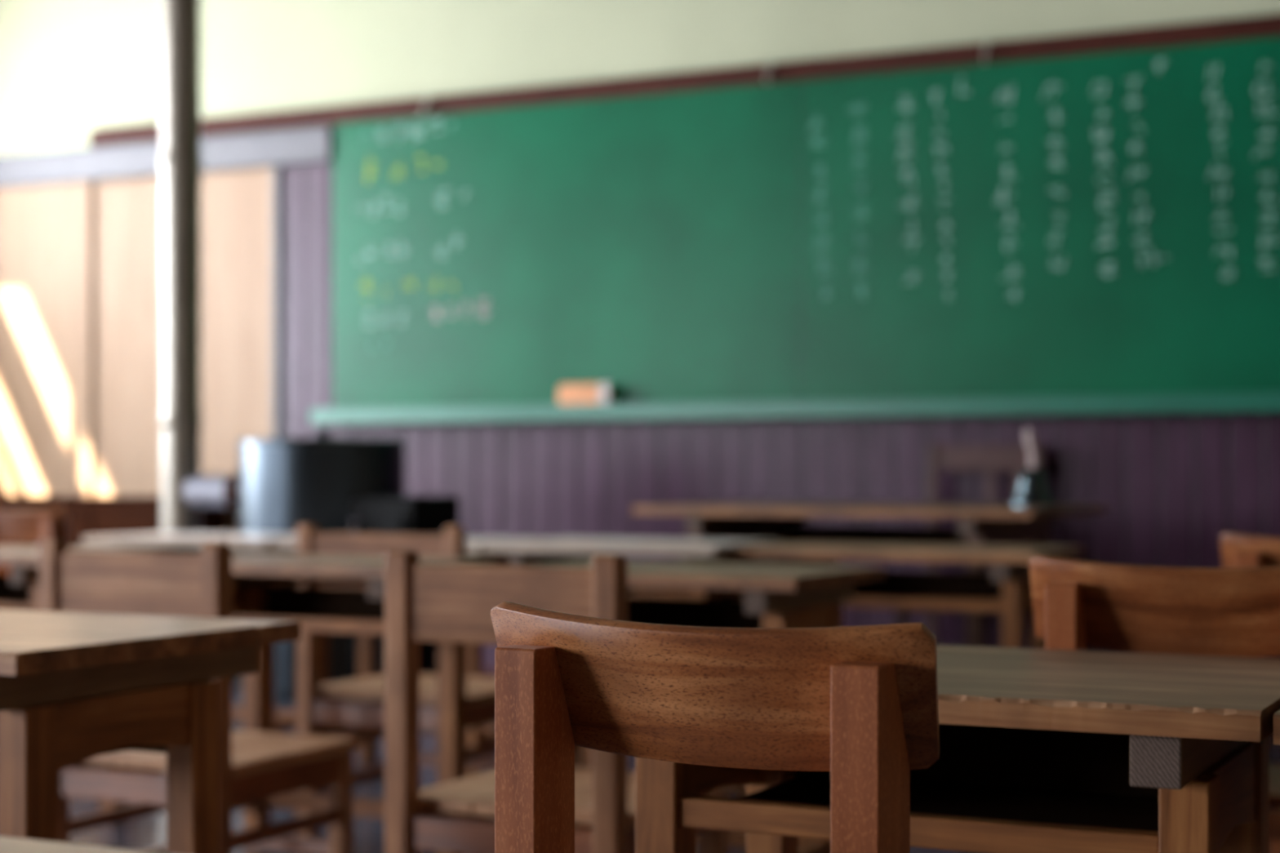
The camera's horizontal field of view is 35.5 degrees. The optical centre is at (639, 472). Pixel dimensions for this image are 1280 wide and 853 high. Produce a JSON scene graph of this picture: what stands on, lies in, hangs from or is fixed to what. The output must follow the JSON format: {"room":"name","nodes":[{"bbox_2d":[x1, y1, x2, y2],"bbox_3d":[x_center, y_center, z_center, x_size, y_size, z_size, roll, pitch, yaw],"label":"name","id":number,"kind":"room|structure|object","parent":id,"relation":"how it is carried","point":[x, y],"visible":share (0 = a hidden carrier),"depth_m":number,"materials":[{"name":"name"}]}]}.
{"room":"classroom","nodes":[
{"label":"classroom","id":0,"kind":"room"},
{"bbox_2d":[0,0,1279,657],"bbox_3d":[0.981,-0.750,6.988,9.600,3.200,0.150,0,0,26],"label":"wall","id":1,"kind":"structure","parent":0,"point":[69,68],"depth_m":7.79,"materials":[{"name":"beige paint"}]},
{"bbox_2d":[0,180,93,495],"bbox_3d":[-2.755,-0.193,8.703,0.960,2.086,0.024,0,0,26],"label":"door","id":2,"kind":"structure","parent":1,"relation":"in","point":[46,231],"depth_m":8.59,"materials":[{"name":"beige wood"}]},
{"bbox_2d":[0,125,333,188],"bbox_3d":[-2.205,-1.304,8.431,2.208,0.136,0.070,0,0,26],"label":"trim","id":3,"kind":"structure","parent":1,"relation":"attached to","point":[308,144],"depth_m":8.31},
{"bbox_2d":[93,166,271,679],"bbox_3d":[-1.894,-0.193,8.301,0.950,2.086,0.026,0,0,26],"label":"door","id":4,"kind":"structure","parent":1,"relation":"in","point":[236,205],"depth_m":8.35,"materials":[{"name":"beige wood"}]},
{"bbox_2d":[271,164,281,438],"bbox_3d":[-1.460,-0.193,8.076,0.028,2.086,0.050,0,0,26],"label":"trim","id":5,"kind":"structure","parent":1,"relation":"attached to","point":[276,169],"depth_m":8.06,"materials":[{"name":"beige wood"}]},
{"bbox_2d":[420,96,429,115],"bbox_3d":[-0.833,-1.411,7.714,0.018,0.081,0.062,0,0,22],"label":"wall hook","id":6,"kind":"object","parent":1,"relation":"attached to","point":[423,109],"visible":1,"depth_m":7.72,"materials":[{"name":"metal"}]},
{"bbox_2d":[88,13,1279,146],"bbox_3d":[1.369,-1.418,6.689,8.240,0.072,0.045,0,0,26],"label":"trim","id":7,"kind":"structure","parent":1,"relation":"attached to","point":[1268,25],"depth_m":7.17,"materials":[{"name":"wood"}]},
{"bbox_2d":[764,63,772,84],"bbox_3d":[0.451,-1.411,7.084,0.018,0.081,0.062,0,0,22],"label":"wall hook","id":8,"kind":"object","parent":1,"relation":"attached to","point":[769,69],"visible":1,"depth_m":7.09,"materials":[{"name":"metal"}]},
{"bbox_2d":[281,161,1279,668],"bbox_3d":[1.814,-0.193,6.478,7.250,2.086,0.031,0,0,26],"label":"wainscot","id":9,"kind":"structure","parent":1,"relation":"attached to","point":[1171,486],"depth_m":7.10,"materials":[{"name":"purple wood"}]},
{"bbox_2d":[310,36,1279,424],"bbox_3d":[0.966,-0.785,6.820,4.980,1.190,0.125,0,0,26],"label":"chalkboard","id":10,"kind":"object","parent":1,"relation":"attached to","point":[1099,233],"visible":1,"depth_m":7.00,"materials":[{"name":"green paint"}]},
{"bbox_2d":[557,382,614,404],"bbox_3d":[-0.199,-0.281,7.375,0.220,0.091,0.049,0,0,30],"label":"eraser","id":11,"kind":"object","parent":10,"relation":"on","point":[603,393],"visible":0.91,"depth_m":7.35,"materials":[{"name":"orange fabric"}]},
{"bbox_2d":[319,411,1279,424],"bbox_3d":[0.969,-0.212,6.827,4.980,0.045,0.110,0,0,26],"label":"chalk tray","id":12,"kind":"object","parent":10,"relation":"on","point":[325,417],"depth_m":7.27,"materials":[{"name":"green paint"}]},
{"bbox_2d":[483,668,1273,739],"bbox_3d":[1.803,0.800,6.458,7.257,0.100,0.014,0,0,26],"label":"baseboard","id":13,"kind":"structure","parent":1,"relation":"attached to","point":[487,673],"depth_m":7.62,"materials":[{"name":"brown wood"}]},
{"bbox_2d":[982,42,988,64],"bbox_3d":[1.160,-1.411,6.736,0.018,0.081,0.062,0,0,22],"label":"wall hook","id":14,"kind":"object","parent":1,"relation":"attached to","point":[985,44],"visible":1,"depth_m":6.74,"materials":[{"name":"metal"}]},
{"bbox_2d":[69,680,1279,852],"bbox_3d":[-1.968,0.900,0.983,9.600,0.100,13.630,0,0,26],"label":"floor","id":15,"kind":"structure","parent":0,"point":[148,833],"depth_m":4.85,"materials":[{"name":"brown wood"}]},
{"bbox_2d":[0,506,71,544],"bbox_3d":[-1.644,0.471,5.591,0.334,0.759,0.391,0,0,20],"label":"chair","id":16,"kind":"object","parent":15,"relation":"on","point":[17,526],"visible":0.3,"depth_m":5.41,"materials":[{"name":"brown wood"}]},
{"bbox_2d":[0,835,157,852],"bbox_3d":[-0.499,0.519,0.852,0.648,0.662,0.490,0,0,26],"label":"student desk","id":17,"kind":"object","parent":15,"relation":"on","point":[7,844],"visible":1,"depth_m":1.00,"materials":[{"name":"brown wood"}]},
{"bbox_2d":[0,545,169,826],"bbox_3d":[-1.550,0.519,4.855,0.663,0.662,0.450,0,0,26],"label":"student desk","id":18,"kind":"object","parent":15,"relation":"on","point":[19,589],"visible":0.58,"depth_m":4.79,"materials":[{"name":"brown wood"}]},
{"bbox_2d":[0,600,31,604],"bbox_3d":[-1.552,0.327,4.848,0.440,0.012,0.235,0,0,26],"label":"shelf","id":19,"kind":"object","parent":18,"relation":"attached to","point":[1,602],"depth_m":4.94,"materials":[{"name":"brown wood"}]},
{"bbox_2d":[0,495,226,574],"bbox_3d":[-2.502,0.475,8.379,1.690,0.750,0.335,0,0,26],"label":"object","id":20,"kind":"object","parent":15,"relation":"on","point":[87,515],"visible":0.27,"depth_m":8.06,"materials":[{"name":"brown wood"}]},
{"bbox_2d":[0,609,300,852],"bbox_3d":[-0.829,0.519,2.446,0.646,0.662,0.500,0,0,26],"label":"student desk","id":21,"kind":"object","parent":15,"relation":"on","point":[75,688],"visible":1,"depth_m":2.32,"materials":[{"name":"brown wood"}]},
{"bbox_2d":[97,745,151,755],"bbox_3d":[-0.830,0.327,2.438,0.425,0.012,0.285,0,0,26],"label":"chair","id":22,"kind":"object","parent":21,"relation":"attached to","point":[136,748],"depth_m":2.41,"materials":[{"name":"brown wood"}]},
{"bbox_2d":[39,539,359,852],"bbox_3d":[-0.799,0.485,3.656,0.403,0.730,0.420,0,0,26],"label":"chair","id":23,"kind":"object","parent":15,"relation":"on","point":[253,766],"visible":0.57,"depth_m":3.52,"materials":[{"name":"brown wood"}]},
{"bbox_2d":[159,0,239,533],"bbox_3d":[-1.452,-0.750,6.684,0.406,3.200,0.200,0,0,26],"label":"stovepipe","id":24,"kind":"object","parent":15,"relation":"on","point":[185,491],"visible":0.76,"depth_m":6.67,"materials":[{"name":"silver metal"}]},
{"bbox_2d":[82,532,328,733],"bbox_3d":[-1.237,0.519,5.944,0.664,0.662,0.480,0,0,26],"label":"student desk","id":25,"kind":"object","parent":15,"relation":"on","point":[281,721],"visible":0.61,"depth_m":5.78,"materials":[{"name":"brown wood"}]},
{"bbox_2d":[237,428,459,736],"bbox_3d":[-0.947,0.354,6.437,0.720,0.992,0.540,0,0,26],"label":"wood stove","id":26,"kind":"object","parent":15,"relation":"on","point":[335,485],"visible":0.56,"depth_m":6.23,"materials":[{"name":"black metal"}]},
{"bbox_2d":[231,553,509,852],"bbox_3d":[-0.669,0.519,4.312,0.663,0.662,0.410,0,0,26],"label":"student desk","id":27,"kind":"object","parent":15,"relation":"on","point":[256,594],"visible":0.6,"depth_m":4.35,"materials":[{"name":"brown wood"}]},
{"bbox_2d":[265,615,384,620],"bbox_3d":[-0.671,0.327,4.304,0.440,0.012,0.195,0,0,26],"label":"shelf","id":28,"kind":"object","parent":27,"relation":"attached to","point":[330,617],"depth_m":4.39,"materials":[{"name":"brown wood"}]},
{"bbox_2d":[296,524,494,838],"bbox_3d":[-0.507,0.485,4.712,0.442,0.730,0.420,0,0,26],"label":"chair","id":29,"kind":"object","parent":15,"relation":"on","point":[361,701],"visible":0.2,"depth_m":4.59,"materials":[{"name":"brown wood"}]},
{"bbox_2d":[274,536,542,777],"bbox_3d":[-0.618,0.519,5.640,0.664,0.662,0.480,0,0,26],"label":"student desk","id":30,"kind":"object","parent":15,"relation":"on","point":[367,644],"visible":0.21,"depth_m":5.61,"materials":[{"name":"brown wood"}]},
{"bbox_2d":[384,550,733,852],"bbox_3d":[-0.121,0.485,3.161,0.405,0.730,0.420,0,0,26],"label":"chair","id":31,"kind":"object","parent":15,"relation":"on","point":[453,603],"visible":0.59,"depth_m":3.03,"materials":[{"name":"brown wood"}]},
{"bbox_2d":[484,537,786,795],"bbox_3d":[-0.009,0.516,5.285,0.663,0.668,0.480,0,0,26],"label":"student desk","id":32,"kind":"object","parent":15,"relation":"on","point":[557,549],"visible":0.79,"depth_m":5.16,"materials":[{"name":"brown wood"}]},
{"bbox_2d":[635,588,732,597],"bbox_3d":[-0.010,0.321,5.278,0.440,0.012,0.265,0,0,26],"label":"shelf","id":33,"kind":"object","parent":32,"relation":"attached to","point":[727,595],"depth_m":5.35,"materials":[{"name":"brown wood"}]},
{"bbox_2d":[528,560,884,852],"bbox_3d":[0.085,0.519,3.922,0.661,0.662,0.480,0,0,26],"label":"student desk","id":34,"kind":"object","parent":15,"relation":"on","point":[776,595],"visible":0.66,"depth_m":3.85,"materials":[{"name":"brown wood"}]},
{"bbox_2d":[490,601,939,852],"bbox_3d":[0.117,0.471,1.473,0.334,0.759,0.391,0,0,29],"label":"chair","id":35,"kind":"object","parent":15,"relation":"on","point":[859,704],"visible":1,"depth_m":1.31,"materials":[{"name":"brown wood"}]},
{"bbox_2d":[632,502,1106,646],"bbox_3d":[0.685,0.473,5.841,1.161,0.753,0.850,0,0,26],"label":"desk","id":36,"kind":"object","parent":15,"relation":"on","point":[995,524],"visible":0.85,"depth_m":5.68,"materials":[{"name":"brown wood"}]},
{"bbox_2d":[1010,429,1055,506],"bbox_3d":[1.118,-0.013,5.690,0.125,0.219,0.125,0,0,9],"label":"bell","id":37,"kind":"object","parent":36,"relation":"on","point":[1033,490],"visible":1,"depth_m":5.66,"materials":[{"name":"silver metal"}]},
{"bbox_2d":[732,542,1082,648],"bbox_3d":[0.676,0.519,5.038,0.767,0.662,0.480,0,0,26],"label":"student desk","id":38,"kind":"object","parent":15,"relation":"on","point":[1006,589],"visible":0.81,"depth_m":4.91,"materials":[{"name":"brown wood"}]},
{"bbox_2d":[853,595,1001,599],"bbox_3d":[0.674,0.327,5.030,0.545,0.012,0.265,0,0,26],"label":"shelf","id":39,"kind":"object","parent":38,"relation":"attached to","point":[943,597],"depth_m":5.10,"materials":[{"name":"brown wood"}]},
{"bbox_2d":[635,644,1279,852],"bbox_3d":[0.307,0.519,1.930,0.639,0.662,0.485,0,0,26],"label":"student desk","id":40,"kind":"object","parent":15,"relation":"on","point":[1042,750],"visible":0.51,"depth_m":1.86,"materials":[{"name":"brown wood"}]},
{"bbox_2d":[738,773,1158,831],"bbox_3d":[0.306,0.327,1.922,0.417,0.012,0.270,0,0,26],"label":"shelf","id":41,"kind":"object","parent":40,"relation":"attached to","point":[1044,798],"depth_m":1.98,"materials":[{"name":"brown wood"}]},
{"bbox_2d":[895,443,1044,644],"bbox_3d":[1.086,0.378,6.566,0.400,0.945,0.365,0,0,26],"label":"chair","id":42,"kind":"object","parent":15,"relation":"on","point":[990,459],"visible":0.36,"depth_m":6.71,"materials":[{"name":"brown wood"}]},
{"bbox_2d":[1028,555,1279,656],"bbox_3d":[0.647,0.471,2.283,0.334,0.759,0.391,0,0,24],"label":"chair","id":43,"kind":"object","parent":15,"relation":"on","point":[1077,605],"visible":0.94,"depth_m":2.14,"materials":[{"name":"brown wood"}]},
{"bbox_2d":[1220,532,1279,852],"bbox_3d":[1.101,0.471,3.112,0.334,0.759,0.391,0,0,25],"label":"chair","id":44,"kind":"object","parent":15,"relation":"on","point":[1237,550],"visible":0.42,"depth_m":3.01,"materials":[{"name":"brown wood"}]},
{"bbox_2d":[1273,709,1279,744],"bbox_3d":[0.893,0.520,1.647,0.649,0.660,0.485,0,0,26],"label":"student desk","id":45,"kind":"object","parent":15,"relation":"on","point":[1277,715],"visible":1,"depth_m":1.57,"materials":[{"name":"brown wood"}]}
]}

